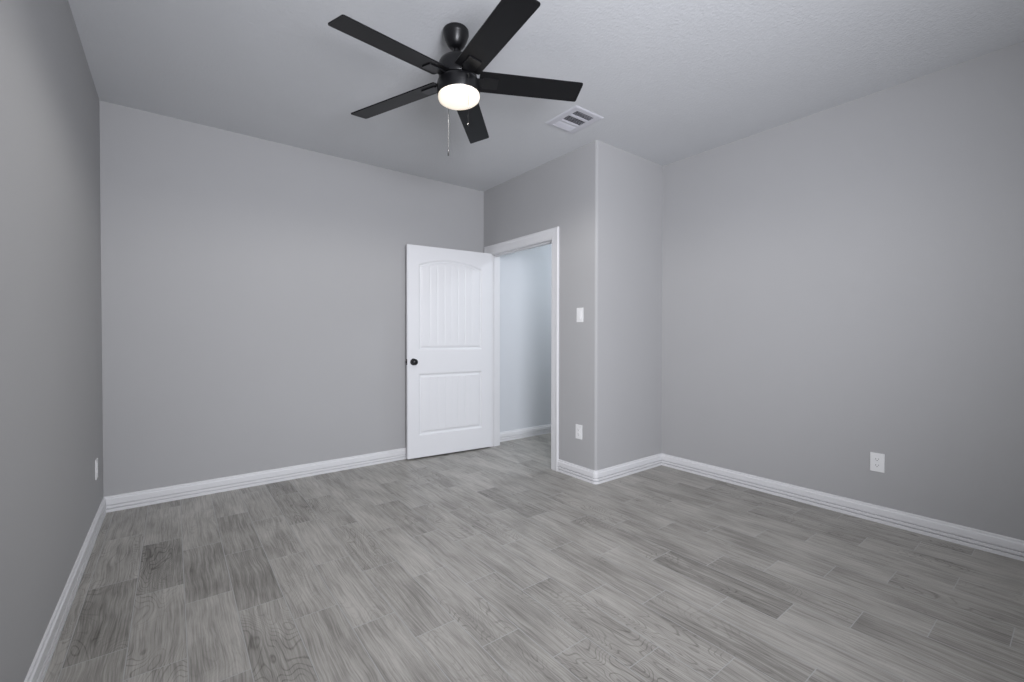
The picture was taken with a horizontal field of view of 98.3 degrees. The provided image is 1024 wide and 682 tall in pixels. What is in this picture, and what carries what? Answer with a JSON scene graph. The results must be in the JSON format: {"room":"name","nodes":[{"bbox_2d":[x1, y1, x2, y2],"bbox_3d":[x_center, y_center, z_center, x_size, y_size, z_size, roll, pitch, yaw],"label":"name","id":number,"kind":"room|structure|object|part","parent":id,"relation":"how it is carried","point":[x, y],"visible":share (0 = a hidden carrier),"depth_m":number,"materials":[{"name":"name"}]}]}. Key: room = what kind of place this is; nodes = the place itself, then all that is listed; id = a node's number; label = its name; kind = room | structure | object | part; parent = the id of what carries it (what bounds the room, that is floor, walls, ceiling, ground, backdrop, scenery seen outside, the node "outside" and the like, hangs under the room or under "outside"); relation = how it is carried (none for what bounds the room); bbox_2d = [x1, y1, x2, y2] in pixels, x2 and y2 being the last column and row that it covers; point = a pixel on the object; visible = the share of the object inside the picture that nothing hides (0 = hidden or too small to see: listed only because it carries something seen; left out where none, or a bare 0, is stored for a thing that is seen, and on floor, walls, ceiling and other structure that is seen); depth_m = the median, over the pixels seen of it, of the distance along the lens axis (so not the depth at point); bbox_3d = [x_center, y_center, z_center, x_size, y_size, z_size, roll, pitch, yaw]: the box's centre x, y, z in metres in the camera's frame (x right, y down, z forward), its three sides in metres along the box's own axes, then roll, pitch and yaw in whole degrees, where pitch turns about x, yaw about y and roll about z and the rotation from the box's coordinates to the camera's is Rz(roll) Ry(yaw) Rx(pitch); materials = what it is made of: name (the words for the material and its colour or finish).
{"room":"empty bedroom","nodes":[
{"label":"empty bedroom","id":0,"kind":"room"},
{"bbox_2d":[0,0,102,681],"bbox_3d":[-1.045,-0.192,0.644,0.120,2.740,5.938,0,1,-37],"label":"wall","id":1,"kind":"structure","parent":0,"point":[51,406],"depth_m":1.63,"materials":[{"name":"grey paint"}]},
{"bbox_2d":[24,497,105,681],"bbox_3d":[-0.993,1.124,0.702,0.016,0.106,5.698,0,1,-37],"label":"baseboard","id":2,"kind":"structure","parent":1,"relation":"attached to","point":[37,671],"depth_m":1.82,"materials":[{"name":"white wood"}]},
{"bbox_2d":[95,458,97,479],"bbox_3d":[-2.519,0.775,2.685,0.008,0.119,0.073,0,1,-37],"label":"wall outlet","id":3,"kind":"object","parent":1,"relation":"attached to","point":[96,460],"visible":1,"depth_m":2.66,"materials":[{"name":"white plastic"}]},
{"bbox_2d":[99,100,551,496],"bbox_3d":[-0.473,-0.242,4.746,5.777,2.740,0.120,0,1,-37],"label":"wall","id":4,"kind":"structure","parent":0,"point":[253,289],"depth_m":3.51,"materials":[{"name":"grey paint"}]},
{"bbox_2d":[105,448,405,512],"bbox_3d":[-1.521,1.085,3.876,3.036,0.106,0.016,0,1,-37],"label":"baseboard","id":5,"kind":"structure","parent":4,"relation":"attached to","point":[124,501],"depth_m":3.44,"materials":[{"name":"white wood"}]},
{"bbox_2d":[500,424,550,441],"bbox_3d":[0.850,1.065,5.691,2.546,0.106,0.016,0,1,-37],"label":"baseboard","id":6,"kind":"structure","parent":4,"relation":"attached to","point":[543,429],"depth_m":5.15,"materials":[{"name":"white wood"}]},
{"bbox_2d":[43,433,1023,681],"bbox_3d":[1.294,1.218,2.454,6.017,0.120,5.938,0,1,-37],"label":"floor","id":7,"kind":"structure","parent":0,"point":[486,564],"depth_m":2.09,"materials":[{"name":"grey wood"}]},
{"bbox_2d":[68,0,1023,191],"bbox_3d":[1.297,-1.641,2.419,6.017,0.120,5.938,0,1,-37],"label":"ceiling","id":8,"kind":"structure","parent":0,"point":[670,81],"depth_m":2.55,"materials":[{"name":"paint"}]},
{"bbox_2d":[328,0,582,155],"bbox_3d":[-0.270,-1.280,2.222,1.272,0.601,1.257,0,1,-37],"label":"ceiling fan","id":9,"kind":"object","parent":8,"relation":"hanging from","point":[458,87],"visible":1,"depth_m":2.17,"materials":[{"name":"black metal"}]},
{"bbox_3d":[-0.526,-1.303,1.969,0.130,0.066,0.548,1,1,41],"label":"blade","id":10,"kind":"part","parent":9,"relation":"part of","materials":[{"name":"black wood"}]},
{"bbox_3d":[-0.624,-1.301,2.406,0.548,0.084,0.129,0,1,24],"label":"blade","id":11,"kind":"part","parent":9,"relation":"part of","materials":[{"name":"black wood"}]},
{"bbox_3d":[-0.337,-1.117,2.345,0.003,0.271,0.002,0,1,-37],"label":"pull chain","id":12,"kind":"part","parent":9,"relation":"part of","materials":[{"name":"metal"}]},
{"bbox_3d":[-0.269,-1.232,2.256,0.211,0.039,0.211,-4,1,-37],"label":"lamp shade","id":13,"kind":"part","parent":9,"relation":"part of","materials":[{"name":"white glass"}]},
{"bbox_3d":[-0.238,-1.324,2.634,0.128,0.060,0.548,0,1,6],"label":"blade","id":14,"kind":"part","parent":9,"relation":"part of","materials":[{"name":"black wood"}]},
{"bbox_3d":[-0.081,-1.327,1.927,0.130,0.030,0.549,0,1,-31],"label":"blade","id":15,"kind":"part","parent":9,"relation":"part of","materials":[{"name":"black wood"}]},
{"bbox_3d":[0.097,-1.340,2.338,0.550,0.046,0.129,0,1,-13],"label":"blade","id":16,"kind":"part","parent":9,"relation":"part of","materials":[{"name":"black wood"}]},
{"bbox_2d":[545,105,603,132],"bbox_3d":[0.450,-1.677,3.188,0.283,0.189,0.310,0,1,-37],"label":"ceiling vent","id":17,"kind":"object","parent":8,"relation":"in","point":[576,118],"visible":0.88,"depth_m":3.20,"materials":[{"name":"white metal"}]},
{"bbox_2d":[484,140,662,470],"bbox_3d":[0.582,-0.237,4.466,1.010,2.740,1.608,0,1,-37],"label":"wall","id":18,"kind":"structure","parent":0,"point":[605,201],"depth_m":3.76,"materials":[{"name":"grey paint"}]},
{"bbox_2d":[484,226,558,470],"bbox_3d":[0.109,0.066,4.355,0.157,2.136,1.146,0,1,-37],"label":"door frame","id":19,"kind":"structure","parent":18,"relation":"attached to","point":[549,236],"depth_m":4.11,"materials":[{"name":"white wood"}]},
{"bbox_2d":[406,244,491,458],"bbox_3d":[-0.599,0.101,4.415,0.933,2.032,0.137,0,1,-30],"label":"door","id":20,"kind":"structure","parent":19,"relation":"attached to","point":[448,291],"depth_m":4.40,"materials":[{"name":"white wood"}]},
{"bbox_3d":[-0.921,0.199,4.184,0.065,0.065,0.058,0,1,-33],"label":"knob","id":21,"kind":"part","parent":20,"relation":"part of","materials":[{"name":"black metal"}]},
{"bbox_2d":[576,424,581,439],"bbox_3d":[0.554,0.755,3.675,0.008,0.119,0.073,0,1,-37],"label":"wall outlet","id":22,"kind":"object","parent":18,"relation":"attached to","point":[578,427],"visible":1,"depth_m":3.67,"materials":[{"name":"white plastic"}]},
{"bbox_2d":[577,308,582,321],"bbox_3d":[0.559,-0.215,3.656,0.012,0.119,0.073,0,1,-37],"label":"light switch","id":23,"kind":"object","parent":18,"relation":"attached to","point":[579,310],"visible":1,"depth_m":3.65,"materials":[{"name":"white plastic"}]},
{"bbox_2d":[557,453,661,483],"bbox_3d":[0.891,1.086,3.966,0.906,0.106,0.442,0,1,-37],"label":"baseboard","id":24,"kind":"structure","parent":18,"relation":"attached to","point":[621,470],"depth_m":3.72,"materials":[{"name":"white wood"}]},
{"bbox_2d":[661,41,1023,539],"bbox_3d":[2.704,-0.210,2.427,0.120,2.740,4.210,0,1,-37],"label":"wall","id":25,"kind":"structure","parent":0,"point":[843,283],"depth_m":2.86,"materials":[{"name":"grey paint"}]},
{"bbox_2d":[661,453,1023,560],"bbox_3d":[2.613,1.107,2.450,0.016,0.106,4.090,0,1,-37],"label":"baseboard","id":26,"kind":"structure","parent":25,"relation":"attached to","point":[1013,548],"depth_m":2.86,"materials":[{"name":"white wood"}]},
{"bbox_2d":[870,452,884,472],"bbox_3d":[2.329,0.774,2.822,0.008,0.119,0.073,0,1,-37],"label":"wall outlet","id":27,"kind":"object","parent":25,"relation":"attached to","point":[877,460],"visible":1,"depth_m":2.82,"materials":[{"name":"white plastic"}]}
]}

